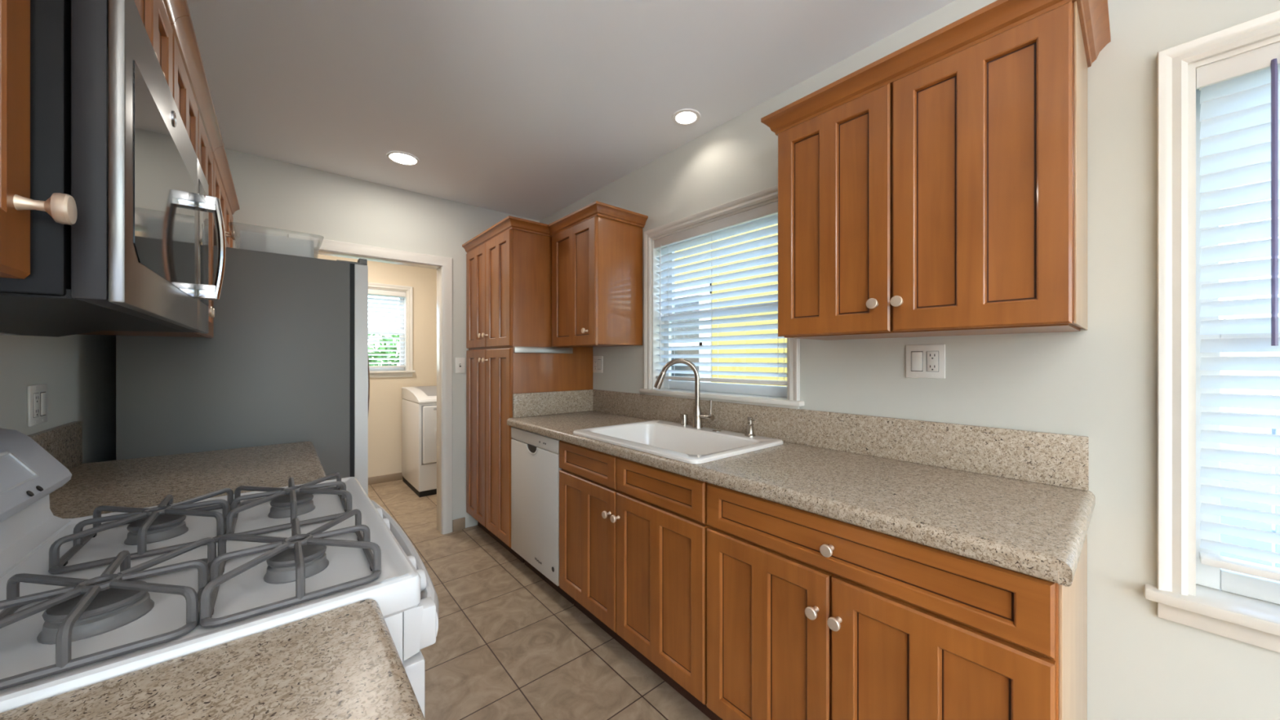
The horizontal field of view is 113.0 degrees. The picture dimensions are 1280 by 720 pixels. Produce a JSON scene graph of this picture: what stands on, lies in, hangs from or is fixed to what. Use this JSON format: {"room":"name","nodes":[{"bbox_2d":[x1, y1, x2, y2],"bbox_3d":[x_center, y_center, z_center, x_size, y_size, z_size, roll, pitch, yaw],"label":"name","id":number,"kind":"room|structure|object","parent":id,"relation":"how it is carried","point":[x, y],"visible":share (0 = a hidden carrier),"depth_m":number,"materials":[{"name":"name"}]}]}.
{"room":"kitchen","nodes":[
{"label":"kitchen","id":0,"kind":"room"},
{"bbox_2d":[0,334,115,463],"bbox_3d":[-1.415,0.050,0.751,0.120,2.440,3.580,0,0,-40],"label":"wall","id":1,"kind":"structure","parent":0,"point":[78,371],"depth_m":1.41,"materials":[{"name":"grey paint"}]},
{"bbox_2d":[27,383,47,426],"bbox_3d":[-1.730,0.130,1.219,0.008,0.114,0.116,0,0,-40],"label":"outlet plate","id":2,"kind":"object","parent":1,"relation":"attached to","point":[37,393],"visible":1,"depth_m":1.21,"materials":[{"name":"white plastic"}]},
{"bbox_2d":[33,392,39,417],"bbox_3d":[-1.713,0.130,1.203,0.003,0.069,0.035,0,0,-40],"label":"receptacle","id":3,"kind":"object","parent":2,"relation":"attached to","point":[36,395],"depth_m":1.20,"materials":[{"name":"white plastic"}]},
{"bbox_2d":[40,391,46,416],"bbox_3d":[-1.743,0.130,1.238,0.004,0.069,0.035,0,0,-40],"label":"rocker switch","id":4,"kind":"object","parent":2,"relation":"attached to","point":[42,394],"depth_m":1.24,"materials":[{"name":"white plastic"}]},
{"bbox_2d":[0,0,77,279],"bbox_3d":[-0.616,-0.469,0.193,0.368,0.774,0.393,0,0,-40],"label":"upper cabinet","id":5,"kind":"object","parent":1,"relation":"attached to","point":[16,204],"visible":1,"depth_m":0.41,"materials":[{"name":"brown wood"}]},
{"bbox_2d":[26,421,82,470],"bbox_3d":[-1.643,0.283,1.127,0.020,0.146,0.828,0,0,-40],"label":"backsplash","id":6,"kind":"structure","parent":1,"relation":"attached to","point":[64,442],"depth_m":1.33,"materials":[{"name":"beige stone"}]},
{"bbox_2d":[76,12,222,337],"bbox_3d":[-1.510,-0.469,1.243,0.368,0.774,0.834,0,0,-40],"label":"upper cabinet","id":7,"kind":"object","parent":1,"relation":"attached to","point":[192,96],"visible":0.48,"depth_m":1.30,"materials":[{"name":"brown wood"}]},
{"bbox_2d":[133,0,189,96],"bbox_3d":[-0.992,-0.649,0.634,0.368,0.414,0.762,0,0,-40],"label":"upper cabinet","id":8,"kind":"object","parent":1,"relation":"attached to","point":[157,16],"visible":0.08,"depth_m":0.96,"materials":[{"name":"brown wood"}]},
{"bbox_2d":[0,0,226,337],"bbox_3d":[-0.964,-0.241,0.658,0.442,0.390,0.756,0,0,-40],"label":"microwave","id":9,"kind":"object","parent":8,"relation":"attached to","point":[108,133],"visible":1,"depth_m":0.48,"materials":[{"name":"silver metal"}]},
{"bbox_2d":[212,142,239,248],"bbox_3d":[-2.085,-0.691,1.917,0.368,0.331,0.933,0,0,-40],"label":"upper cabinet","id":10,"kind":"object","parent":1,"relation":"attached to","point":[224,186],"visible":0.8,"depth_m":1.97,"materials":[{"name":"brown wood"}]},
{"bbox_2d":[314,253,436,477],"bbox_3d":[-2.864,0.050,4.286,2.700,2.440,0.140,0,0,-40],"label":"wall","id":11,"kind":"structure","parent":0,"point":[384,414],"depth_m":4.46,"materials":[{"name":"beige paint"}]},
{"bbox_2d":[368,472,402,484],"bbox_3d":[-2.815,1.232,4.228,2.440,0.075,0.012,0,0,-40],"label":"baseboard","id":12,"kind":"structure","parent":11,"relation":"attached to","point":[393,477],"depth_m":4.38,"materials":[{"name":"beige wood"}]},
{"bbox_2d":[368,282,415,377],"bbox_3d":[-2.796,-0.295,4.318,0.881,0.964,0.180,0,0,-40],"label":"window","id":13,"kind":"structure","parent":11,"relation":"in","point":[406,371],"depth_m":4.52,"materials":[{"name":"white paint"}]},
{"bbox_2d":[368,288,405,367],"bbox_3d":[-2.787,-0.315,4.308,0.719,0.800,0.061,0,0,-40],"label":"window blind","id":14,"kind":"object","parent":13,"relation":"attached to","point":[371,291],"visible":0.34,"depth_m":4.42,"materials":[{"name":"white plastic"}]},
{"bbox_2d":[224,148,539,528],"bbox_3d":[-1.721,0.080,2.922,2.470,2.500,0.120,0,0,-40],"label":"wall","id":15,"kind":"structure","parent":0,"point":[277,197],"depth_m":2.81,"materials":[{"name":"grey paint"}]},
{"bbox_2d":[288,234,452,534],"bbox_3d":[-1.776,0.263,2.866,0.930,2.015,0.143,0,0,-40],"label":"door frame","id":16,"kind":"structure","parent":15,"relation":"in","point":[443,265],"depth_m":3.08,"materials":[{"name":"white paint"}]},
{"bbox_2d":[452,517,465,531],"bbox_3d":[-1.347,1.228,3.154,0.089,0.085,0.012,0,0,-40],"label":"baseboard","id":17,"kind":"structure","parent":15,"relation":"attached to","point":[458,524],"depth_m":3.15,"materials":[{"name":"beige tile"}]},
{"bbox_2d":[455,357,465,373],"bbox_3d":[-1.338,0.045,3.158,0.070,0.114,0.018,0,0,-40],"label":"light switch","id":18,"kind":"object","parent":15,"relation":"attached to","point":[460,362],"visible":1,"depth_m":3.16,"materials":[{"name":"white plastic"}]},
{"bbox_2d":[368,479,711,719],"bbox_3d":[-0.984,1.320,0.114,5.250,0.100,8.950,0,0,-40],"label":"floor","id":19,"kind":"structure","parent":0,"point":[508,646],"depth_m":1.86,"materials":[{"name":"beige tile"}]},
{"bbox_2d":[0,427,439,718],"bbox_3d":[-0.837,0.703,0.766,0.750,1.134,0.760,0,0,-40],"label":"gas range","id":20,"kind":"object","parent":19,"relation":"on","point":[86,601],"visible":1,"depth_m":0.68,"materials":[{"name":"white metal"}]},
{"bbox_2d":[115,245,369,495],"bbox_3d":[-1.823,0.399,2.093,0.820,1.742,0.850,0,0,-40],"label":"refrigerator","id":21,"kind":"object","parent":19,"relation":"on","point":[286,360],"visible":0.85,"depth_m":1.76,"materials":[{"name":"grey metal"}]},
{"bbox_2d":[240,230,314,257],"bbox_3d":[-1.693,-0.513,1.986,0.324,0.126,0.304,0,0,-40],"label":"storage bin","id":22,"kind":"object","parent":21,"relation":"on","point":[252,241],"visible":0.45,"depth_m":1.89,"materials":[{"name":"clear plastic"}]},
{"bbox_2d":[401,386,436,497],"bbox_3d":[-1.987,0.779,4.365,0.686,0.981,0.747,0,0,-40],"label":"dryer","id":23,"kind":"object","parent":19,"relation":"on","point":[419,403],"visible":0.28,"depth_m":3.97,"materials":[{"name":"white metal"}]},
{"bbox_2d":[462,215,592,563],"bbox_3d":[-0.817,0.207,3.051,0.641,2.126,0.848,0,0,-40],"label":"pantry cabinet","id":24,"kind":"object","parent":19,"relation":"on","point":[508,264],"depth_m":2.74,"materials":[{"name":"brown wood"}]},
{"bbox_2d":[511,426,573,604],"bbox_3d":[-0.381,0.838,2.542,0.582,0.865,0.566,0,0,-40],"label":"dishwasher","id":25,"kind":"object","parent":19,"relation":"on","point":[535,457],"visible":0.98,"depth_m":2.32,"materials":[{"name":"white metal"}]},
{"bbox_2d":[559,440,722,719],"bbox_3d":[0.119,0.836,1.951,0.641,0.868,0.960,0,0,-40],"label":"base cabinet","id":26,"kind":"object","parent":19,"relation":"on","point":[633,535],"visible":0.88,"depth_m":1.66,"materials":[{"name":"brown wood"}]},
{"bbox_2d":[706,483,1087,719],"bbox_3d":[0.704,0.836,1.266,0.642,0.868,0.836,0,0,-40],"label":"base cabinet","id":27,"kind":"object","parent":19,"relation":"on","point":[811,615],"visible":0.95,"depth_m":1.03,"materials":[{"name":"brown wood"}]},
{"bbox_2d":[506,389,1095,586],"bbox_3d":[0.213,0.305,1.854,0.630,0.190,2.398,0,0,-40],"label":"countertop","id":28,"kind":"structure","parent":27,"relation":"on","point":[1021,501],"depth_m":1.27,"materials":[{"name":"beige stone"}]},
{"bbox_2d":[573,419,783,463],"bbox_3d":[0.143,0.446,1.916,0.570,0.211,0.805,0,0,-40],"label":"sink","id":29,"kind":"object","parent":28,"relation":"in","point":[668,439],"visible":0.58,"depth_m":2.00,"materials":[{"name":"white ceramic"}]},
{"bbox_2d":[680,413,688,425],"bbox_3d":[0.231,0.312,2.204,0.037,0.056,0.037,0,0,-40],"label":"air gap","id":30,"kind":"object","parent":29,"relation":"on","point":[684,417],"visible":1,"depth_m":2.19,"materials":[{"name":"silver metal"}]},
{"bbox_2d":[744,417,755,436],"bbox_3d":[0.498,0.299,1.871,0.047,0.084,0.084,0,0,-25],"label":"soap dispenser","id":31,"kind":"object","parent":29,"relation":"on","point":[749,433],"visible":1,"depth_m":1.88,"materials":[{"name":"silver metal"}]},
{"bbox_2d":[653,358,714,427],"bbox_3d":[0.225,0.167,2.133,0.311,0.346,0.084,0,0,22],"label":"faucet","id":32,"kind":"object","parent":28,"relation":"on","point":[698,415],"visible":1,"depth_m":2.12,"materials":[{"name":"silver metal"}]},
{"bbox_3d":[-0.300,0.836,0.045,0.656,0.868,1.018,0,0,-40],"label":"base cabinet","id":33,"kind":"object","parent":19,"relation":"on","visible":0},
{"bbox_2d":[0,599,425,719],"bbox_3d":[-0.304,0.305,0.038,0.644,0.190,1.032,0,0,-40],"label":"countertop","id":34,"kind":"structure","parent":33,"relation":"on","point":[344,663],"depth_m":0.47,"materials":[{"name":"beige stone"}]},
{"bbox_3d":[-1.400,0.836,1.336,0.656,0.868,0.822,0,0,-40],"label":"base cabinet","id":35,"kind":"object","parent":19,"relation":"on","visible":0},
{"bbox_2d":[26,421,327,518],"bbox_3d":[-1.406,0.305,1.330,0.644,0.190,0.828,0,0,-40],"label":"countertop","id":36,"kind":"structure","parent":35,"relation":"on","point":[144,482],"depth_m":1.30,"materials":[{"name":"beige stone"}]},
{"bbox_2d":[186,0,955,221],"bbox_3d":[-0.498,-1.170,-0.556,5.120,0.001,7.000,0,0,-40],"label":"ceiling","id":37,"kind":"structure","parent":0,"point":[526,108],"depth_m":1.74,"materials":[{"name":"white paint"}]},
{"bbox_2d":[386,151,419,165],"bbox_3d":[-1.378,-1.169,2.468,0.168,0.007,0.168,0,0,-40],"label":"recessed light","id":38,"kind":"object","parent":37,"relation":"in","point":[401,157],"visible":1,"depth_m":2.46,"materials":[{"name":"white plastic"}]},
{"bbox_2d":[389,153,416,164],"bbox_3d":[-1.378,-1.168,2.468,0.138,0.004,0.138,0,0,-40],"label":"diffuser","id":39,"kind":"object","parent":38,"relation":"attached to","point":[401,158],"depth_m":2.47,"materials":[{"name":"white plastic"}]},
{"bbox_2d":[671,108,700,125],"bbox_3d":[0.222,-1.198,2.047,0.140,0.065,0.140,0,0,-40],"label":"ceiling light","id":40,"kind":"object","parent":37,"relation":"attached to","point":[685,117],"visible":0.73,"depth_m":2.08,"materials":[{"name":"white plastic"}]},
{"bbox_2d":[539,0,1279,719],"bbox_3d":[1.436,0.050,1.013,0.140,2.440,6.880,0,0,-40],"label":"wall","id":41,"kind":"structure","parent":0,"point":[1099,383],"depth_m":1.13,"materials":[{"name":"grey paint"}]},
{"bbox_2d":[512,389,592,417],"bbox_3d":[-0.545,0.283,2.771,0.594,0.146,0.020,0,0,-40],"label":"backsplash","id":42,"kind":"structure","parent":41,"relation":"attached to","point":[527,404],"depth_m":2.74,"materials":[{"name":"beige stone"}]},
{"bbox_2d":[592,355,603,373],"bbox_3d":[-0.291,0.035,2.925,0.008,0.114,0.116,0,0,-40],"label":"outlet","id":43,"kind":"object","parent":41,"relation":"attached to","point":[597,361],"visible":1,"depth_m":2.92,"materials":[{"name":"white plastic"}]},
{"bbox_2d":[594,359,597,369],"bbox_3d":[-0.308,0.035,2.941,0.003,0.069,0.035,0,0,-40],"label":"receptacle","id":44,"kind":"object","parent":43,"relation":"attached to","point":[595,360],"depth_m":2.94,"materials":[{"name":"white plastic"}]},
{"bbox_2d":[598,359,600,369],"bbox_3d":[-0.278,0.035,2.906,0.004,0.069,0.035,0,0,-40],"label":"rocker switch","id":45,"kind":"object","parent":43,"relation":"attached to","point":[599,360],"depth_m":2.90,"materials":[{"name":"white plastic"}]},
{"bbox_2d":[548,200,648,346],"bbox_3d":[-0.285,-0.468,2.627,0.383,0.776,0.577,0,0,-40],"label":"upper cabinet","id":46,"kind":"object","parent":41,"relation":"attached to","point":[597,247],"visible":1,"depth_m":2.47,"materials":[{"name":"brown wood"}]},
{"bbox_2d":[639,185,804,408],"bbox_3d":[0.396,-0.274,2.203,0.180,0.977,1.026,0,0,-40],"label":"window","id":47,"kind":"structure","parent":41,"relation":"in","point":[788,396],"depth_m":2.27,"materials":[{"name":"white paint"}]},
{"bbox_2d":[653,200,786,385],"bbox_3d":[0.381,-0.299,2.190,0.071,0.828,0.864,0,0,-40],"label":"window blind","id":48,"kind":"object","parent":47,"relation":"attached to","point":[771,209],"visible":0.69,"depth_m":2.15,"materials":[{"name":"white plastic"}]},
{"bbox_2d":[592,389,1088,490],"bbox_3d":[0.448,0.283,2.049,0.020,0.146,2.366,0,0,-40],"label":"backsplash","id":49,"kind":"structure","parent":41,"relation":"attached to","point":[1059,460],"depth_m":1.48,"materials":[{"name":"beige stone"}]},
{"bbox_2d":[906,344,945,378],"bbox_3d":[0.971,0.007,1.445,0.008,0.114,0.116,0,0,-40],"label":"outlet","id":50,"kind":"object","parent":41,"relation":"attached to","point":[922,361],"visible":1,"depth_m":1.44,"materials":[{"name":"white plastic"}]},
{"bbox_2d":[911,351,922,371],"bbox_3d":[0.954,0.007,1.460,0.004,0.069,0.035,0,0,-40],"label":"rocker switch","id":51,"kind":"object","parent":50,"relation":"attached to","point":[916,356],"depth_m":1.46,"materials":[{"name":"white plastic"}]},
{"bbox_2d":[926,351,938,371],"bbox_3d":[0.984,0.007,1.426,0.003,0.069,0.035,0,0,-40],"label":"receptacle","id":52,"kind":"object","parent":50,"relation":"attached to","point":[932,357],"depth_m":1.42,"materials":[{"name":"white plastic"}]},
{"bbox_2d":[760,0,1111,340],"bbox_3d":[0.836,-0.467,1.313,0.384,0.779,0.822,0,0,-40],"label":"upper cabinet","id":53,"kind":"object","parent":41,"relation":"attached to","point":[937,186],"visible":1,"depth_m":1.11,"materials":[{"name":"brown wood"}]},
{"bbox_2d":[1144,9,1279,653],"bbox_3d":[1.673,-0.059,0.704,0.180,1.405,1.077,0,0,-40],"label":"window","id":54,"kind":"structure","parent":41,"relation":"in","point":[1242,607],"depth_m":1.03,"materials":[{"name":"white paint"}]},
{"bbox_2d":[1195,41,1279,581],"bbox_3d":[1.658,-0.109,0.691,0.072,1.208,0.915,0,0,-40],"label":"window blind","id":55,"kind":"object","parent":54,"relation":"attached to","point":[1240,94],"visible":1,"depth_m":0.99,"materials":[{"name":"white plastic"}]},
{"label":"outside","id":56,"kind":"structure","parent":0,"visible":0},
{"bbox_2d":[1271,447,1275,566],"bbox_3d":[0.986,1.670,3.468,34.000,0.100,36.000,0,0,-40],"label":"ground","id":57,"kind":"structure","parent":56,"point":[1273,449],"depth_m":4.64,"materials":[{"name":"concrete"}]},
{"bbox_2d":[671,223,786,386],"bbox_3d":[0.676,-1.425,7.802,3.450,6.110,7.400,0,0,-40],"label":"house","id":58,"kind":"structure","parent":57,"relation":"on","point":[749,369],"depth_m":5.29,"materials":[{"name":"yellow paint"}]},
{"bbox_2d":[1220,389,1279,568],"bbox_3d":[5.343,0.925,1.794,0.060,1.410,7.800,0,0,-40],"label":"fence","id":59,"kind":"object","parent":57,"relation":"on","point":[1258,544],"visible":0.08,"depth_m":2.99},
{"bbox_3d":[-6.032,1.611,7.078,6.000,0.022,5.400,0,0,-40],"label":"lawn","id":60,"kind":"structure","parent":57,"relation":"on","visible":0},
{"bbox_2d":[368,333,399,365],"bbox_3d":[-4.293,0.574,7.123,2.693,2.132,1.267,0,0,-40],"label":"bush","id":61,"kind":"object","parent":60,"relation":"on","point":[392,335],"visible":0.04,"depth_m":7.03,"materials":[{"name":"green plant"}]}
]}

